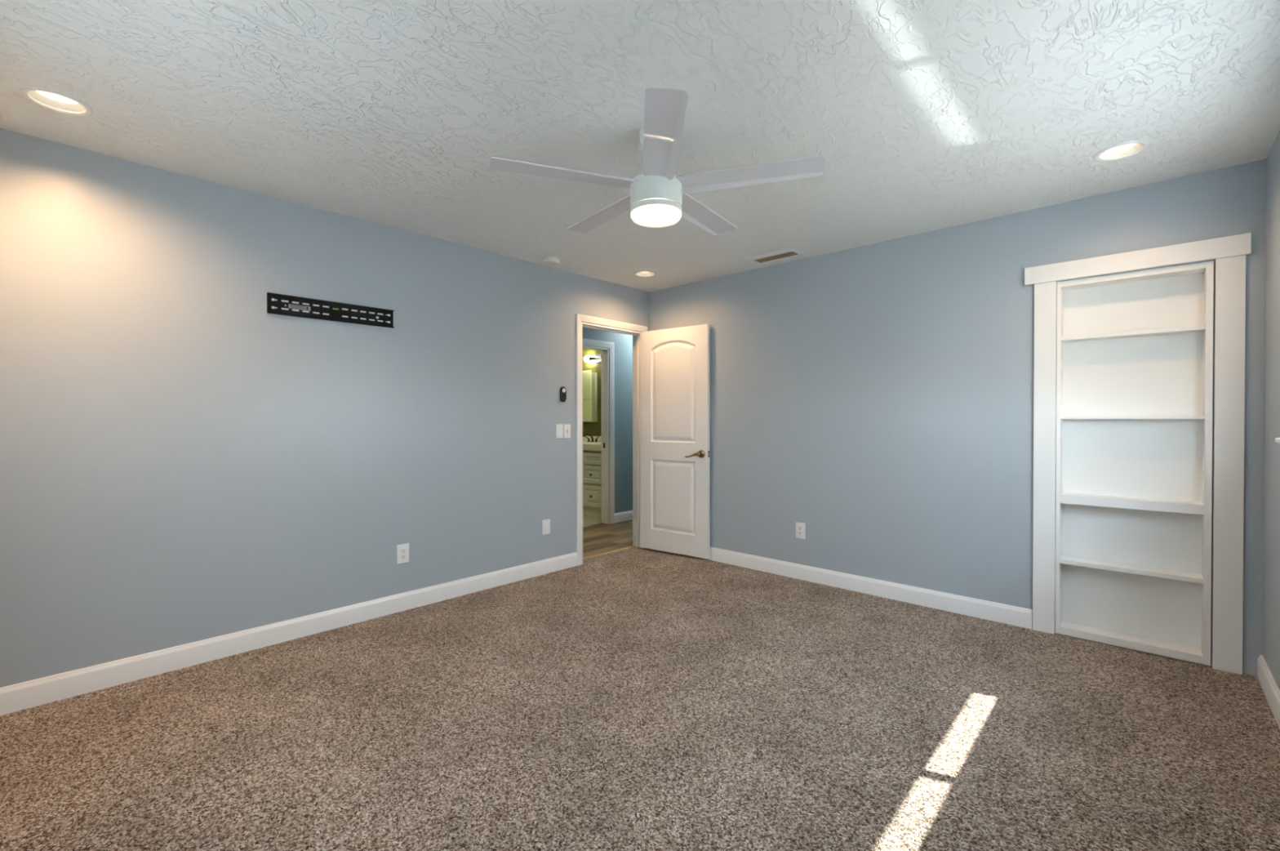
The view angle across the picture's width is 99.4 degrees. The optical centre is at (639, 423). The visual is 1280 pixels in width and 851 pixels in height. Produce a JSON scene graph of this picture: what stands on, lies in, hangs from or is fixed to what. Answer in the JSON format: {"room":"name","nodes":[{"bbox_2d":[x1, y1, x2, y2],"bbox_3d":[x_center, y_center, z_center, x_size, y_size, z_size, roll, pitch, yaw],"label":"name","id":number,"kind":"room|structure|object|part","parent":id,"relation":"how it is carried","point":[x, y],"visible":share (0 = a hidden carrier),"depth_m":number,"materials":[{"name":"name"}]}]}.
{"room":"empty bedroom","nodes":[
{"label":"empty bedroom","id":0,"kind":"room"},
{"bbox_2d":[0,128,648,687],"bbox_3d":[-1.404,-0.023,3.701,0.120,2.440,4.240,0,1,43],"label":"wall","id":1,"kind":"structure","parent":0,"point":[183,460],"depth_m":2.85,"materials":[{"name":"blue paint"}]},
{"bbox_2d":[0,551,577,715],"bbox_3d":[-1.658,1.145,3.338,0.014,0.112,3.316,0,1,43],"label":"baseboard","id":2,"kind":"structure","parent":1,"relation":"attached to","point":[34,692],"depth_m":2.85,"materials":[{"name":"white paint"}]},
{"bbox_2d":[266,292,394,328],"bbox_3d":[-1.787,-0.656,3.184,0.018,0.110,0.674,0,1,43],"label":"wall bracket","id":3,"kind":"object","parent":1,"relation":"attached to","point":[277,304],"visible":1,"depth_m":3.16,"materials":[{"name":"black metal"}]},
{"bbox_2d":[289,304,308,310],"bbox_3d":[-1.916,-0.654,3.052,0.001,0.018,0.090,0,1,43],"label":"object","id":4,"kind":"object","parent":3,"relation":"attached to","point":[292,307],"depth_m":3.05,"materials":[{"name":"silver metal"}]},
{"bbox_3d":[-1.787,-0.605,3.185,0.018,0.007,0.674,0,1,43],"label":"hook rail","id":5,"kind":"part","parent":3,"relation":"part of","materials":[{"name":"black metal"}]},
{"bbox_3d":[-1.787,-0.708,3.184,0.018,0.007,0.674,0,1,43],"label":"hook rail","id":6,"kind":"part","parent":3,"relation":"part of","materials":[{"name":"black metal"}]},
{"bbox_2d":[396,542,408,564],"bbox_3d":[-1.521,0.835,3.487,0.009,0.122,0.078,0,1,43],"label":"wall outlet","id":7,"kind":"object","parent":1,"relation":"attached to","point":[402,550],"visible":1,"depth_m":3.48,"materials":[{"name":"white plastic"}]},
{"bbox_2d":[400,547,406,559],"bbox_3d":[-1.519,0.835,3.485,0.003,0.072,0.036,0,1,43],"label":"receptacle","id":8,"kind":"object","parent":7,"relation":"attached to","point":[403,550],"depth_m":3.49,"materials":[{"name":"white plastic"}]},
{"bbox_2d":[542,518,550,534],"bbox_3d":[-0.745,0.821,4.319,0.007,0.117,0.076,0,1,43],"label":"blank plate","id":9,"kind":"object","parent":1,"relation":"attached to","point":[546,522],"visible":1,"depth_m":4.31,"materials":[{"name":"white plastic"}]},
{"bbox_2d":[555,423,563,438],"bbox_3d":[-0.652,0.063,4.412,0.010,0.116,0.070,0,1,43],"label":"rocker switch","id":10,"kind":"object","parent":1,"relation":"attached to","point":[559,427],"visible":1,"depth_m":4.41,"materials":[{"name":"white plastic"}]},
{"bbox_2d":[560,386,566,401],"bbox_3d":[-0.626,-0.238,4.428,0.023,0.125,0.051,0,1,43],"label":"remote control","id":11,"kind":"object","parent":1,"relation":"attached to","point":[562,389],"visible":1,"depth_m":4.42,"materials":[{"name":"black plastic"}]},
{"bbox_2d":[564,423,570,438],"bbox_3d":[-0.594,0.063,4.467,0.019,0.116,0.070,0,1,43],"label":"toggle switch","id":12,"kind":"object","parent":1,"relation":"attached to","point":[566,426],"visible":1,"depth_m":4.46,"materials":[{"name":"white plastic"}]},
{"bbox_2d":[575,313,647,565],"bbox_3d":[-0.276,0.133,4.902,0.141,2.103,0.883,0,1,43],"label":"door frame","id":13,"kind":"structure","parent":1,"relation":"attached to","point":[580,318],"depth_m":4.87,"materials":[{"name":"white paint"}]},
{"bbox_2d":[640,324,710,558],"bbox_3d":[0.289,0.154,4.875,0.742,2.020,0.104,0,1,37],"label":"door","id":14,"kind":"structure","parent":13,"relation":"attached to","point":[675,362],"depth_m":4.86,"materials":[{"name":"white paint"}]},
{"bbox_3d":[0.448,0.275,4.706,0.140,0.044,0.021,0,1,37],"label":"lever","id":15,"kind":"part","parent":14,"relation":"part of","materials":[{"name":"gold metal"}]},
{"bbox_3d":[0.515,0.262,4.680,0.066,0.066,0.062,0,1,37],"label":"handle","id":16,"kind":"part","parent":14,"relation":"part of","materials":[{"name":"gold metal"}]},
{"bbox_2d":[582,348,601,435],"bbox_3d":[-0.704,-0.061,7.588,2.000,2.436,0.100,0,1,43],"label":"wall","id":17,"kind":"structure","parent":0,"point":[593,428],"depth_m":7.45,"materials":[{"name":"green paint"}]},
{"bbox_2d":[582,369,597,422],"bbox_3d":[-0.809,-0.377,7.579,0.575,0.704,0.049,0,1,43],"label":"mirror","id":18,"kind":"object","parent":17,"relation":"attached to","point":[589,378],"visible":0.41,"depth_m":7.43,"materials":[{"name":"green"}]},
{"bbox_3d":[-0.848,-0.530,7.588,0.505,0.398,0.012,0,1,43],"label":"door panel","id":19,"kind":"part","parent":18,"relation":"part of","materials":[{"name":"green mirror"}]},
{"bbox_3d":[-0.847,-0.177,7.591,0.505,0.296,0.012,0,1,43],"label":"door panel","id":20,"kind":"part","parent":18,"relation":"part of","materials":[{"name":"green"}]},
{"bbox_2d":[582,435,601,441],"bbox_3d":[-0.647,0.210,7.454,1.708,0.073,0.018,0,1,43],"label":"backsplash","id":21,"kind":"structure","parent":17,"relation":"attached to","point":[599,439],"depth_m":7.43,"materials":[{"name":"beige"}]},
{"bbox_2d":[584,353,600,363],"bbox_3d":[-0.503,-0.881,7.218,0.708,0.120,0.152,0,1,43],"label":"vanity light","id":22,"kind":"object","parent":17,"relation":"attached to","point":[597,357],"visible":0.44,"depth_m":7.37,"materials":[{"name":"white glass"}]},
{"bbox_2d":[584,355,595,362],"bbox_3d":[-0.682,-0.883,7.413,0.179,0.086,0.102,0,1,43],"label":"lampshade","id":23,"kind":"object","parent":22,"relation":"attached to","point":[587,358],"depth_m":7.39,"materials":[{"name":"white glass"}]},
{"bbox_3d":[-0.403,-0.881,7.208,0.550,0.120,0.029,0,1,43],"label":"plate","id":24,"kind":"part","parent":22,"relation":"part of","materials":[{"name":"silver metal"}]},
{"bbox_2d":[582,327,632,524],"bbox_3d":[-0.683,-0.045,6.064,0.110,2.440,4.600,0,1,43],"label":"wall","id":25,"kind":"structure","parent":0,"point":[623,343],"depth_m":6.49,"materials":[{"name":"teal paint"}]},
{"bbox_2d":[582,337,614,524],"bbox_3d":[-0.647,0.115,6.094,0.131,2.118,0.880,0,1,43],"label":"door frame","id":26,"kind":"structure","parent":25,"relation":"attached to","point":[607,416],"depth_m":6.34,"materials":[{"name":"white paint"}]},
{"bbox_2d":[614,510,632,523],"bbox_3d":[0.280,1.109,7.014,0.014,0.112,1.715,0,1,43],"label":"baseboard","id":27,"kind":"structure","parent":25,"relation":"attached to","point":[626,515],"depth_m":6.50,"materials":[{"name":"white paint"}]},
{"bbox_2d":[0,515,1279,850],"bbox_3d":[-0.285,1.248,4.312,7.095,0.124,6.640,0,1,43],"label":"floor","id":28,"kind":"structure","parent":0,"point":[634,698],"depth_m":2.10,"materials":[{"name":"carpet"}]},
{"bbox_2d":[582,435,601,519],"bbox_3d":[-0.830,0.668,7.262,1.708,0.985,0.556,0,1,43],"label":"bathroom vanity","id":29,"kind":"object","parent":28,"relation":"on","point":[592,451],"visible":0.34,"depth_m":6.71,"materials":[{"name":"white paint"}]},
{"bbox_3d":[-0.589,0.897,6.711,0.354,0.260,0.020,0,1,43],"label":"drawer","id":30,"kind":"part","parent":29,"relation":"part of","materials":[{"name":"white paint"}]},
{"bbox_3d":[-0.589,0.631,6.709,0.354,0.215,0.020,0,1,43],"label":"drawer","id":31,"kind":"part","parent":29,"relation":"part of","materials":[{"name":"white paint"}]},
{"bbox_3d":[-0.590,0.432,6.707,0.354,0.143,0.020,0,1,43],"label":"drawer","id":32,"kind":"part","parent":29,"relation":"part of","materials":[{"name":"white paint"}]},
{"bbox_2d":[582,440,601,451],"bbox_3d":[-0.828,0.288,7.261,1.708,0.080,0.548,0,1,43],"label":"countertop","id":33,"kind":"structure","parent":29,"relation":"on","point":[588,446],"depth_m":6.70,"materials":[{"name":"beige stone"}]},
{"bbox_2d":[582,433,599,441],"bbox_3d":[-0.654,0.189,7.328,0.259,0.117,0.146,0,1,15],"label":"faucet","id":34,"kind":"object","parent":33,"relation":"on","point":[584,434],"visible":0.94,"depth_m":7.32,"materials":[{"name":"brown metal"}]},
{"bbox_2d":[582,545,634,559],"bbox_3d":[-0.314,1.180,4.954,0.035,0.008,0.743,0,1,43],"label":"threshold","id":35,"kind":"object","parent":28,"relation":"on","point":[621,548],"visible":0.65,"depth_m":4.96,"materials":[{"name":"brown wood"}]},
{"bbox_2d":[0,0,1279,292],"bbox_3d":[0.064,-1.297,2.263,4.215,0.130,4.560,0,1,43],"label":"ceiling","id":36,"kind":"structure","parent":0,"point":[924,116],"depth_m":2.06,"materials":[{"name":"white paint"}]},
{"bbox_2d":[18,85,93,116],"bbox_3d":[-2.220,-1.241,2.069,0.194,0.043,0.194,0,1,43],"label":"recessed light","id":37,"kind":"object","parent":36,"relation":"in","point":[54,100],"visible":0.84,"depth_m":2.09,"materials":[{"name":"white paint"}]},
{"bbox_2d":[542,256,560,266],"bbox_3d":[-0.671,-1.226,4.119,0.138,0.043,0.138,0,1,43],"label":"smoke detector","id":38,"kind":"object","parent":36,"relation":"attached to","point":[547,260],"visible":1,"depth_m":4.08,"materials":[{"name":"white plastic"}]},
{"bbox_3d":[-0.671,-1.241,4.118,0.138,0.014,0.138,0,1,43],"label":"plate","id":39,"kind":"part","parent":38,"relation":"part of","materials":[{"name":"white plastic"}]},
{"bbox_2d":[633,270,656,277],"bbox_3d":[0.042,-1.267,4.541,0.194,0.043,0.194,0,1,43],"label":"recessed light","id":40,"kind":"object","parent":36,"relation":"in","point":[643,273],"visible":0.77,"depth_m":4.59,"materials":[{"name":"white paint"}]},
{"bbox_2d":[489,87,825,235],"bbox_3d":[0.070,-1.042,2.326,1.301,0.382,1.294,0,1,43],"label":"ceiling fan","id":41,"kind":"object","parent":36,"relation":"hanging from","point":[658,197],"visible":1,"depth_m":2.18,"materials":[{"name":"white metal"}]},
{"bbox_3d":[-0.291,-0.992,2.166,0.590,0.027,0.130,0,1,-19],"label":"blade","id":42,"kind":"part","parent":41,"relation":"part of","materials":[{"name":"white"}]},
{"bbox_3d":[-0.162,-0.996,2.594,0.130,0.027,0.590,0,1,-37],"label":"blade","id":43,"kind":"part","parent":41,"relation":"part of","materials":[{"name":"white"}]},
{"bbox_3d":[0.075,-0.990,1.911,0.130,0.027,0.590,0,1,-1],"label":"blade","id":44,"kind":"part","parent":41,"relation":"part of","materials":[{"name":"white"}]},
{"bbox_3d":[0.285,-0.996,2.603,0.130,0.027,0.590,0,1,35],"label":"blade","id":45,"kind":"part","parent":41,"relation":"part of","materials":[{"name":"white"}]},
{"bbox_3d":[0.431,-0.993,2.181,0.590,0.027,0.130,0,1,17],"label":"blade","id":46,"kind":"part","parent":41,"relation":"part of","materials":[{"name":"white"}]},
{"bbox_2d":[743,247,808,266],"bbox_3d":[1.017,-1.270,4.074,0.406,0.059,0.244,0,1,43],"label":"ceiling vent","id":47,"kind":"object","parent":36,"relation":"in","point":[798,254],"visible":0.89,"depth_m":4.06,"materials":[{"name":"white plastic"}]},
{"bbox_2d":[1093,140,1150,162],"bbox_3d":[2.185,-1.252,2.467,0.194,0.043,0.194,0,1,43],"label":"recessed light","id":48,"kind":"object","parent":36,"relation":"in","point":[1123,150],"visible":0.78,"depth_m":2.49,"materials":[{"name":"white paint"}]},
{"bbox_2d":[648,159,1266,676],"bbox_3d":[1.656,0.030,3.979,4.215,2.560,0.340,0,1,43],"label":"wall","id":49,"kind":"structure","parent":0,"point":[877,398],"depth_m":3.58,"materials":[{"name":"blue paint"}]},
{"bbox_2d":[795,521,804,538],"bbox_3d":[1.225,0.817,4.150,0.078,0.122,0.009,0,1,43],"label":"wall outlet","id":50,"kind":"object","parent":49,"relation":"attached to","point":[800,526],"visible":1,"depth_m":4.15,"materials":[{"name":"white plastic"}]},
{"bbox_2d":[797,525,802,535],"bbox_3d":[1.223,0.817,4.148,0.036,0.072,0.003,0,1,43],"label":"receptacle","id":51,"kind":"object","parent":50,"relation":"attached to","point":[799,527],"depth_m":4.15,"materials":[{"name":"white plastic"}]},
{"bbox_2d":[697,546,1032,628],"bbox_3d":[1.184,1.133,4.189,3.011,0.112,0.014,0,1,43],"label":"baseboard","id":52,"kind":"structure","parent":49,"relation":"attached to","point":[972,606],"depth_m":3.71,"materials":[{"name":"white paint"}]},
{"bbox_2d":[1024,232,1251,674],"bbox_3d":[2.614,0.148,2.924,0.880,2.100,0.158,0,1,43],"label":"bookcase","id":53,"kind":"object","parent":49,"relation":"attached to","point":[1125,385],"visible":1,"depth_m":2.91,"materials":[{"name":"white paint"}]},
{"bbox_3d":[2.321,0.196,3.114,0.101,2.002,0.020,0,1,43],"label":"casing","id":54,"kind":"part","parent":53,"relation":"part of","materials":[{"name":"white paint"}]},
{"bbox_3d":[2.418,0.201,3.127,0.018,1.978,0.104,0,1,43],"label":"panel","id":55,"kind":"part","parent":53,"relation":"part of","materials":[{"name":"white paint"}]},
{"bbox_3d":[2.628,0.780,2.928,0.566,0.023,0.118,0,1,43],"label":"shelf","id":56,"kind":"part","parent":53,"relation":"part of","materials":[{"name":"white paint"}]},
{"bbox_3d":[2.633,1.157,2.937,0.566,0.011,0.104,0,1,43],"label":"panel","id":57,"kind":"part","parent":53,"relation":"part of","materials":[{"name":"white paint"}]},
{"bbox_3d":[2.626,0.426,2.924,0.566,0.050,0.122,0,1,43],"label":"shelf","id":58,"kind":"part","parent":53,"relation":"part of","materials":[{"name":"white paint"}]},
{"bbox_3d":[2.631,-0.034,2.925,0.566,0.020,0.106,0,1,43],"label":"shelf","id":59,"kind":"part","parent":53,"relation":"part of","materials":[{"name":"white paint"}]},
{"bbox_3d":[2.671,0.202,2.971,0.602,1.978,0.012,0,1,43],"label":"panel","id":60,"kind":"part","parent":53,"relation":"part of","materials":[{"name":"white paint"}]},
{"bbox_3d":[2.630,-0.480,2.921,0.566,0.021,0.106,0,1,43],"label":"shelf","id":61,"kind":"part","parent":53,"relation":"part of","materials":[{"name":"white paint"}]},
{"bbox_3d":[2.630,-0.777,2.919,0.566,0.018,0.104,0,1,43],"label":"panel","id":62,"kind":"part","parent":53,"relation":"part of","materials":[{"name":"white paint"}]},
{"bbox_3d":[2.592,0.196,2.881,0.611,1.992,0.020,0,1,43],"label":"frame","id":63,"kind":"part","parent":53,"relation":"part of","materials":[{"name":"white paint"}]},
{"bbox_3d":[2.845,0.204,2.729,0.018,1.978,0.104,0,1,43],"label":"panel","id":64,"kind":"part","parent":53,"relation":"part of","materials":[{"name":"white paint"}]},
{"bbox_3d":[2.846,0.199,2.624,0.098,2.002,0.020,0,1,43],"label":"casing","id":65,"kind":"part","parent":53,"relation":"part of","materials":[{"name":"white paint"}]},
{"bbox_2d":[1262,129,1279,690],"bbox_3d":[1.562,-0.002,0.935,0.200,2.440,4.240,0,1,43],"label":"wall","id":66,"kind":"structure","parent":0,"point":[1271,498],"depth_m":2.39,"materials":[{"name":"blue paint"}]},
{"bbox_2d":[1257,653,1279,728],"bbox_3d":[1.489,1.161,1.022,0.014,0.112,4.222,0,1,43],"label":"baseboard","id":67,"kind":"structure","parent":66,"relation":"attached to","point":[1269,686],"depth_m":2.33,"materials":[{"name":"white paint"}]},
{"bbox_2d":[1275,437,1279,443],"bbox_3d":[1.990,-0.383,1.427,0.220,0.930,1.720,0,1,43],"label":"window","id":68,"kind":"structure","parent":66,"relation":"in","point":[1277,439],"depth_m":2.09,"materials":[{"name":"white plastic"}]}
]}

